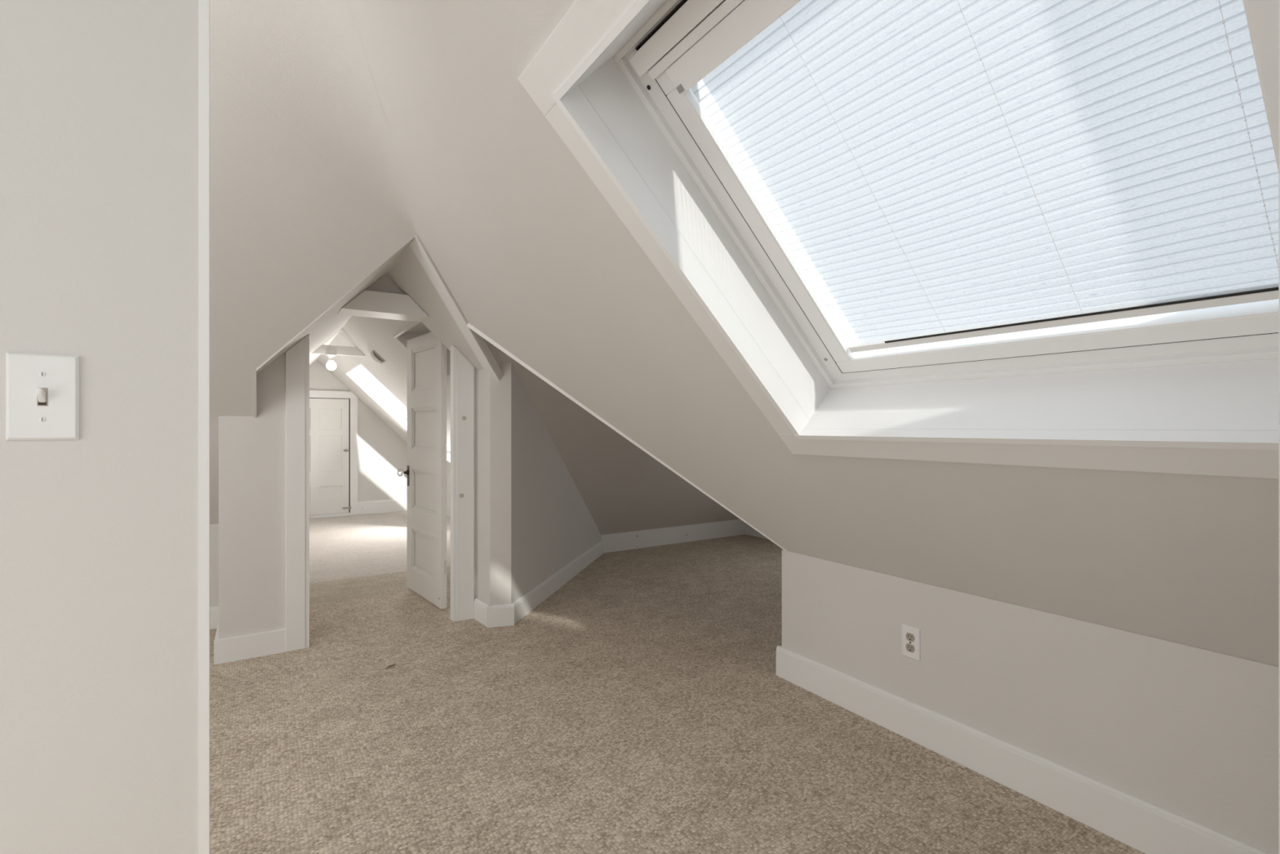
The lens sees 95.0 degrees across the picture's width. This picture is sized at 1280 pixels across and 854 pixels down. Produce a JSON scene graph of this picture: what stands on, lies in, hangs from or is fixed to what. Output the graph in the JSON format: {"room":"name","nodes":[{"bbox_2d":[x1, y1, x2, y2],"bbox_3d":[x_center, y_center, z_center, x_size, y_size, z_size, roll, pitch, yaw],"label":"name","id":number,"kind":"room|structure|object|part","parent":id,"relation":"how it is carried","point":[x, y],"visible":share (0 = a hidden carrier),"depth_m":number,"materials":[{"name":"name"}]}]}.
{"room":"attic room","nodes":[
{"label":"attic room","id":0,"kind":"room"},
{"bbox_2d":[0,0,198,853],"bbox_3d":[-1.338,-0.170,0.527,1.520,2.600,0.155,0,0,-33],"label":"wall","id":1,"kind":"structure","parent":0,"point":[99,99],"depth_m":0.82,"materials":[{"name":"grey paint"}]},
{"bbox_2d":[5,352,79,439],"bbox_3d":[-0.791,-0.040,0.776,0.070,0.114,0.019,0,0,-33],"label":"light switch","id":2,"kind":"object","parent":1,"relation":"attached to","point":[42,391],"visible":1,"depth_m":0.78,"materials":[{"name":"white plastic"}]},
{"bbox_2d":[198,0,209,853],"bbox_3d":[-0.698,-0.170,0.939,0.026,2.600,0.160,0,0,-33],"label":"trim","id":3,"kind":"structure","parent":1,"relation":"attached to","point":[203,5],"depth_m":0.88,"materials":[{"name":"white paint"}]},
{"bbox_2d":[209,523,218,607],"bbox_3d":[-2.974,0.820,2.962,1.443,0.620,0.060,0,0,-33],"label":"wall","id":4,"kind":"structure","parent":0,"point":[214,528],"depth_m":3.30,"materials":[{"name":"grey paint"}]},
{"bbox_2d":[209,605,218,629],"bbox_3d":[-2.952,1.070,2.930,1.405,0.120,0.018,0,0,-33],"label":"baseboard","id":5,"kind":"structure","parent":4,"relation":"attached to","point":[214,611],"depth_m":3.29,"materials":[{"name":"white paint"}]},
{"bbox_2d":[218,335,306,639],"bbox_3d":[-2.044,0.322,3.197,0.375,1.616,0.670,0,0,-33],"label":"wall","id":6,"kind":"structure","parent":0,"point":[252,451],"depth_m":2.90,"materials":[{"name":"grey paint"}]},
{"bbox_2d":[214,622,218,639],"bbox_3d":[-2.193,1.074,3.067,0.017,0.112,0.609,0,0,-33],"label":"baseboard","id":7,"kind":"structure","parent":6,"relation":"attached to","point":[216,637],"depth_m":2.89,"materials":[{"name":"white paint"}]},
{"bbox_2d":[213,628,285,664],"bbox_3d":[-1.908,1.074,2.877,0.293,0.112,0.017,0,0,-33],"label":"baseboard","id":8,"kind":"structure","parent":6,"relation":"attached to","point":[269,642],"depth_m":2.87,"materials":[{"name":"white paint"}]},
{"bbox_2d":[253,368,256,417],"bbox_3d":[-1.839,-0.152,2.803,0.012,0.235,0.235,0,0,-33],"label":"trim","id":9,"kind":"structure","parent":6,"relation":"attached to","point":[254,369],"depth_m":2.78,"materials":[{"name":"grey paint"}]},
{"bbox_2d":[209,0,417,233],"bbox_3d":[-1.119,-1.152,1.837,1.064,0.634,1.448,0,0,12],"label":"ceiling","id":10,"kind":"structure","parent":0,"point":[306,60],"depth_m":1.94,"materials":[{"name":"grey paint"}]},
{"bbox_2d":[309,360,407,501],"bbox_3d":[-4.061,0.142,7.358,2.850,1.975,0.070,0,0,-33],"label":"wall","id":11,"kind":"structure","parent":0,"point":[381,451],"depth_m":7.68,"materials":[{"name":"grey paint"}]},
{"bbox_2d":[309,390,357,518],"bbox_3d":[-4.053,0.338,7.273,1.012,1.585,0.081,0,0,-33],"label":"door","id":12,"kind":"structure","parent":11,"relation":"in","point":[333,415],"depth_m":7.41,"materials":[{"name":"white paint"}]},
{"bbox_2d":[357,498,407,514],"bbox_3d":[-3.251,1.048,7.827,0.940,0.165,0.018,0,0,-33],"label":"baseboard","id":13,"kind":"structure","parent":11,"relation":"attached to","point":[398,504],"depth_m":7.73,"materials":[{"name":"white paint"}]},
{"bbox_2d":[396,331,426,348],"bbox_3d":[-1.588,-0.511,4.174,0.275,0.318,0.020,0,0,-33],"label":"ceiling","id":14,"kind":"structure","parent":0,"point":[403,338],"depth_m":4.13,"materials":[{"name":"grey paint"}]},
{"bbox_2d":[365,275,476,599],"bbox_3d":[-1.289,0.140,3.368,0.675,1.980,0.140,0,0,-33],"label":"wall","id":15,"kind":"structure","parent":0,"point":[475,369],"depth_m":3.48,"materials":[{"name":"grey paint"}]},
{"bbox_2d":[285,289,474,651],"bbox_3d":[-1.416,0.202,3.263,0.952,1.856,0.220,0,0,-33],"label":"trim","id":16,"kind":"structure","parent":15,"relation":"attached to","point":[369,304],"depth_m":3.09,"materials":[{"name":"white paint"}]},
{"bbox_3d":[-1.748,0.335,2.978,0.086,1.589,0.019,0,0,-33],"label":"casing","id":17,"kind":"part","parent":16,"relation":"part of","materials":[{"name":"white paint"}]},
{"bbox_3d":[-1.026,0.336,3.442,0.102,1.588,0.019,0,0,-33],"label":"casing","id":18,"kind":"part","parent":16,"relation":"part of","materials":[{"name":"white paint"}]},
{"bbox_2d":[397,332,446,608],"bbox_3d":[-1.430,0.255,3.820,0.108,1.715,0.663,0,0,-39],"label":"door","id":19,"kind":"structure","parent":15,"relation":"in","point":[426,472],"depth_m":3.80,"materials":[{"name":"white paint"}]},
{"bbox_3d":[-1.645,0.315,4.034,0.042,0.053,0.053,0,0,-33],"label":"knob","id":20,"kind":"part","parent":19,"relation":"part of","materials":[{"name":"clear glass"}]},
{"bbox_3d":[-1.605,0.338,4.064,0.003,0.140,0.040,0,0,-39],"label":"lock plate","id":21,"kind":"part","parent":19,"relation":"part of","materials":[{"name":"brown metal"}]},
{"bbox_3d":[-1.414,0.828,3.842,0.010,0.269,0.454,0,0,-39],"label":"moulding","id":22,"kind":"part","parent":19,"relation":"part of","materials":[{"name":"white paint"}]},
{"bbox_3d":[-1.414,0.419,3.842,0.010,0.274,0.454,0,0,-39],"label":"moulding","id":23,"kind":"part","parent":19,"relation":"part of","materials":[{"name":"white paint"}]},
{"bbox_3d":[-1.414,0.013,3.842,0.010,0.279,0.454,0,0,-39],"label":"moulding","id":24,"kind":"part","parent":19,"relation":"part of","materials":[{"name":"white paint"}]},
{"bbox_3d":[-1.414,-0.385,3.842,0.010,0.281,0.454,0,0,-39],"label":"moulding","id":25,"kind":"part","parent":19,"relation":"part of","materials":[{"name":"white paint"}]},
{"bbox_3d":[-1.406,0.828,3.848,0.006,0.269,0.454,0,0,-39],"label":"panel","id":26,"kind":"part","parent":19,"relation":"part of","materials":[{"name":"white paint"}]},
{"bbox_3d":[-1.406,0.419,3.848,0.006,0.274,0.454,0,0,-39],"label":"panel","id":27,"kind":"part","parent":19,"relation":"part of","materials":[{"name":"white paint"}]},
{"bbox_3d":[-1.406,0.013,3.848,0.006,0.279,0.454,0,0,-39],"label":"panel","id":28,"kind":"part","parent":19,"relation":"part of","materials":[{"name":"white paint"}]},
{"bbox_3d":[-1.406,-0.385,3.848,0.006,0.281,0.454,0,0,-39],"label":"panel","id":29,"kind":"part","parent":19,"relation":"part of","materials":[{"name":"white paint"}]},
{"bbox_2d":[474,597,490,626],"bbox_3d":[-0.913,1.071,3.391,0.018,0.118,0.198,0,0,-37],"label":"baseboard","id":30,"kind":"structure","parent":15,"relation":"attached to","point":[480,606],"depth_m":3.39,"materials":[{"name":"white paint"}]},
{"bbox_2d":[392,321,450,375],"bbox_3d":[-1.377,-0.522,3.846,0.315,0.336,0.800,0,0,-33],"label":"ceiling","id":31,"kind":"structure","parent":0,"point":[420,327],"depth_m":3.96,"materials":[{"name":"grey paint"}]},
{"bbox_2d":[446,469,450,517],"bbox_3d":[-1.723,0.820,6.376,0.060,0.620,4.250,0,0,-33],"label":"wall","id":32,"kind":"structure","parent":0,"point":[448,472],"depth_m":7.39,"materials":[{"name":"grey paint"}]},
{"bbox_2d":[476,360,511,605],"bbox_3d":[-0.861,0.370,3.431,0.129,1.521,0.257,0,0,-33],"label":"wall pillar","id":33,"kind":"structure","parent":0,"point":[493,395],"depth_m":3.35,"materials":[{"name":"grey paint"}]},
{"bbox_2d":[486,603,514,627],"bbox_3d":[-0.793,1.071,3.333,0.152,0.118,0.018,0,0,-16],"label":"baseboard","id":34,"kind":"structure","parent":33,"relation":"attached to","point":[497,615],"depth_m":3.33,"materials":[{"name":"white paint"}]},
{"bbox_2d":[511,360,601,603],"bbox_3d":[-0.565,0.367,4.317,0.050,1.526,1.948,0,0,12],"label":"wall","id":35,"kind":"structure","parent":0,"point":[552,525],"depth_m":3.77,"materials":[{"name":"grey paint"}]},
{"bbox_2d":[471,329,501,379],"bbox_3d":[-0.817,-0.384,3.271,0.020,0.536,0.597,0,0,12],"label":"trim","id":36,"kind":"structure","parent":35,"relation":"attached to","point":[497,360],"depth_m":3.24,"materials":[{"name":"grey paint"}]},
{"bbox_2d":[511,540,602,624],"bbox_3d":[-0.534,1.071,4.297,0.018,0.118,1.920,0,0,12],"label":"baseboard","id":37,"kind":"structure","parent":35,"relation":"attached to","point":[525,604],"depth_m":4.00,"materials":[{"name":"white paint"}]},
{"bbox_2d":[489,342,739,534],"bbox_3d":[0.126,0.231,4.677,3.447,1.696,1.709,0,0,-33],"label":"ceiling","id":38,"kind":"structure","parent":0,"point":[623,487],"depth_m":4.67,"materials":[{"name":"grey paint"}]},
{"bbox_2d":[209,511,1145,853],"bbox_3d":[-0.546,1.145,3.418,6.060,0.030,10.620,0,0,-33],"label":"floor","id":39,"kind":"structure","parent":0,"point":[642,706],"depth_m":2.14,"materials":[{"name":"brown carpet"}]},
{"bbox_2d":[209,0,1279,666],"bbox_3d":[-1.532,-0.451,2.772,3.661,2.080,10.520,0,0,-33],"label":"ceiling","id":40,"kind":"structure","parent":0,"point":[532,255],"depth_m":1.96,"materials":[{"name":"grey paint"}]},
{"bbox_2d":[312,344,366,356],"bbox_3d":[-2.619,-0.666,5.117,0.419,0.078,0.040,0,0,-33],"label":"trim","id":41,"kind":"structure","parent":40,"relation":"attached to","point":[323,349],"depth_m":5.10,"materials":[{"name":"white paint"}]},
{"bbox_2d":[324,353,336,370],"bbox_3d":[-2.662,-0.556,5.056,0.090,0.142,0.135,0,0,-33],"label":"ceiling lamp","id":42,"kind":"object","parent":41,"relation":"hanging from","point":[331,365],"visible":1,"depth_m":5.02,"materials":[{"name":"white glass"}]},
{"bbox_3d":[-2.647,-0.525,5.033,0.080,0.080,0.080,0,0,-33],"label":"globe","id":43,"kind":"part","parent":42,"relation":"part of","materials":[{"name":"white glass"}]},
{"bbox_2d":[369,350,385,364],"bbox_3d":[-2.211,-0.588,4.939,0.096,0.094,0.200,0,0,-33],"label":"ceiling vent","id":44,"kind":"object","parent":40,"relation":"in","point":[373,353],"visible":1,"depth_m":4.91,"materials":[{"name":"plastic"}]},
{"bbox_2d":[345,363,450,460],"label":"window","id":45,"kind":"structure","parent":40,"relation":"attached to","point":[357,374],"depth_m":6.88,"materials":[{"name":"white glass"}]},
{"bbox_2d":[408,234,499,381],"bbox_3d":[-0.915,-0.545,3.010,0.105,0.594,0.939,0,0,12],"label":"trim","id":46,"kind":"structure","parent":40,"relation":"attached to","point":[416,245],"depth_m":2.88,"materials":[{"name":"white paint"}]},
{"bbox_2d":[466,322,786,551],"bbox_3d":[-0.098,0.010,2.819,1.595,1.130,0.020,0,0,12],"label":"trim","id":47,"kind":"structure","parent":40,"relation":"attached to","point":[469,326],"depth_m":2.85,"materials":[{"name":"white paint"}]},
{"bbox_2d":[518,0,1279,479],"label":"window","id":48,"kind":"structure","parent":40,"relation":"attached to","point":[1196,392],"depth_m":1.45,"materials":[{"name":"white paint"}]},
{"bbox_3d":[0.103,-0.824,0.889,0.079,0.078,1.372,0,0,-33],"label":"casing","id":49,"kind":"part","parent":48,"relation":"part of","materials":[{"name":"white paint"}]},
{"bbox_3d":[0.135,-0.385,1.669,0.831,0.814,0.094,0,0,-33],"label":"casing","id":50,"kind":"part","parent":48,"relation":"part of","materials":[{"name":"white paint"}]},
{"bbox_2d":[629,0,743,80],"bbox_3d":[0.286,-0.900,1.010,0.065,0.088,1.060,0,0,-33],"label":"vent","id":51,"kind":"object","parent":48,"relation":"attached to","point":[677,25],"depth_m":1.32,"materials":[{"name":"white"}]},
{"bbox_3d":[0.634,-0.573,1.231,0.914,0.897,1.224,0,0,-33],"label":"frame","id":52,"kind":"part","parent":48,"relation":"part of","materials":[{"name":"white paint"}]},
{"bbox_3d":[0.620,-0.573,1.222,0.821,0.806,1.039,0,0,-33],"label":"sash","id":53,"kind":"part","parent":48,"relation":"part of","materials":[{"name":"white paint"}]},
{"bbox_2d":[665,0,1279,352],"bbox_3d":[0.611,-0.556,1.200,0.695,0.664,0.958,0,0,-33],"label":"blind","id":54,"kind":"object","parent":48,"relation":"attached to","point":[934,171],"visible":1,"depth_m":1.14,"materials":[{"name":"plastic"}]},
{"bbox_3d":[0.535,-0.538,1.350,0.610,0.597,0.003,0,0,-33],"label":"cord","id":55,"kind":"part","parent":54,"relation":"part of","materials":[{"name":"white plastic"}]},
{"bbox_3d":[0.698,-0.538,1.098,0.610,0.597,0.003,0,0,-33],"label":"cord","id":56,"kind":"part","parent":54,"relation":"part of","materials":[{"name":"white plastic"}]},
{"bbox_3d":[0.886,-0.238,1.390,0.028,0.028,0.916,0,0,-33],"label":"rail","id":57,"kind":"part","parent":54,"relation":"part of","materials":[{"name":"white plastic"}]},
{"bbox_3d":[0.857,-0.538,0.851,0.610,0.597,0.003,0,0,-33],"label":"cord","id":58,"kind":"part","parent":54,"relation":"part of","materials":[{"name":"white plastic"}]},
{"bbox_3d":[0.857,0.053,1.374,0.078,0.076,1.372,0,0,-33],"label":"casing","id":59,"kind":"part","parent":48,"relation":"part of","materials":[{"name":"white paint"}]},
{"bbox_3d":[0.900,-0.059,1.402,0.194,0.196,1.216,0,0,-33],"label":"sill","id":60,"kind":"part","parent":48,"relation":"part of","materials":[{"name":"white paint"}]},
{"bbox_2d":[782,549,1279,853],"bbox_3d":[1.775,0.844,1.020,0.120,0.572,3.995,0,0,-33],"label":"wall","id":61,"kind":"structure","parent":0,"point":[1190,732],"depth_m":1.71,"materials":[{"name":"grey paint"}]},
{"bbox_2d":[902,623,919,661],"bbox_3d":[0.984,0.783,2.133,0.007,0.114,0.070,0,0,-33],"label":"wall outlet","id":62,"kind":"object","parent":61,"relation":"attached to","point":[910,635],"visible":1,"depth_m":2.13,"materials":[{"name":"white plastic"}]},
{"bbox_2d":[906,643,915,652],"bbox_3d":[0.982,0.802,2.132,0.001,0.028,0.034,0,0,-33],"label":"receptacle","id":63,"kind":"object","parent":62,"relation":"attached to","point":[910,647],"depth_m":2.13,"materials":[{"name":"white plastic"}]},
{"bbox_2d":[906,632,915,641],"bbox_3d":[0.982,0.763,2.132,0.001,0.028,0.034,0,0,-33],"label":"receptacle","id":64,"kind":"object","parent":62,"relation":"attached to","point":[910,637],"depth_m":2.13,"materials":[{"name":"white plastic"}]},
{"bbox_2d":[776,645,1271,853],"bbox_3d":[1.131,1.064,1.894,0.018,0.132,1.863,0,0,-33],"label":"baseboard","id":65,"kind":"structure","parent":61,"relation":"attached to","point":[1147,827],"depth_m":1.81,"materials":[{"name":"white paint"}]},
{"bbox_3d":[0.339,1.035,5.759,1.800,0.190,0.080,0,0,-33],"label":"wall","id":66,"kind":"structure","parent":0,"visible":0},
{"bbox_2d":[601,519,745,552],"bbox_3d":[0.382,1.041,5.729,1.760,0.178,0.017,0,0,-33],"label":"baseboard","id":67,"kind":"structure","parent":66,"relation":"attached to","point":[614,542],"depth_m":5.66,"materials":[{"name":"white paint"}]},
{"bbox_3d":[1.858,0.230,5.116,0.060,1.800,2.805,0,0,-33],"label":"wall","id":68,"kind":"structure","parent":0,"visible":0},
{"bbox_2d":[745,523,768,539],"bbox_3d":[1.846,1.041,5.064,0.016,0.178,2.720,0,0,-33],"label":"baseboard","id":69,"kind":"structure","parent":68,"relation":"attached to","point":[749,530],"depth_m":6.11,"materials":[{"name":"white paint"}]},
{"bbox_3d":[0.972,0.024,0.613,1.672,2.212,0.100,0,0,-33],"label":"wall","id":70,"kind":"structure","parent":0,"visible":0},
{"bbox_2d":[1279,0,1279,853],"bbox_3d":[0.255,0.010,0.155,0.030,2.240,0.115,0,0,-33],"label":"trim","id":71,"kind":"structure","parent":70,"relation":"attached to","point":[1279,0],"depth_m":0.20,"materials":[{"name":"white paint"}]}
]}

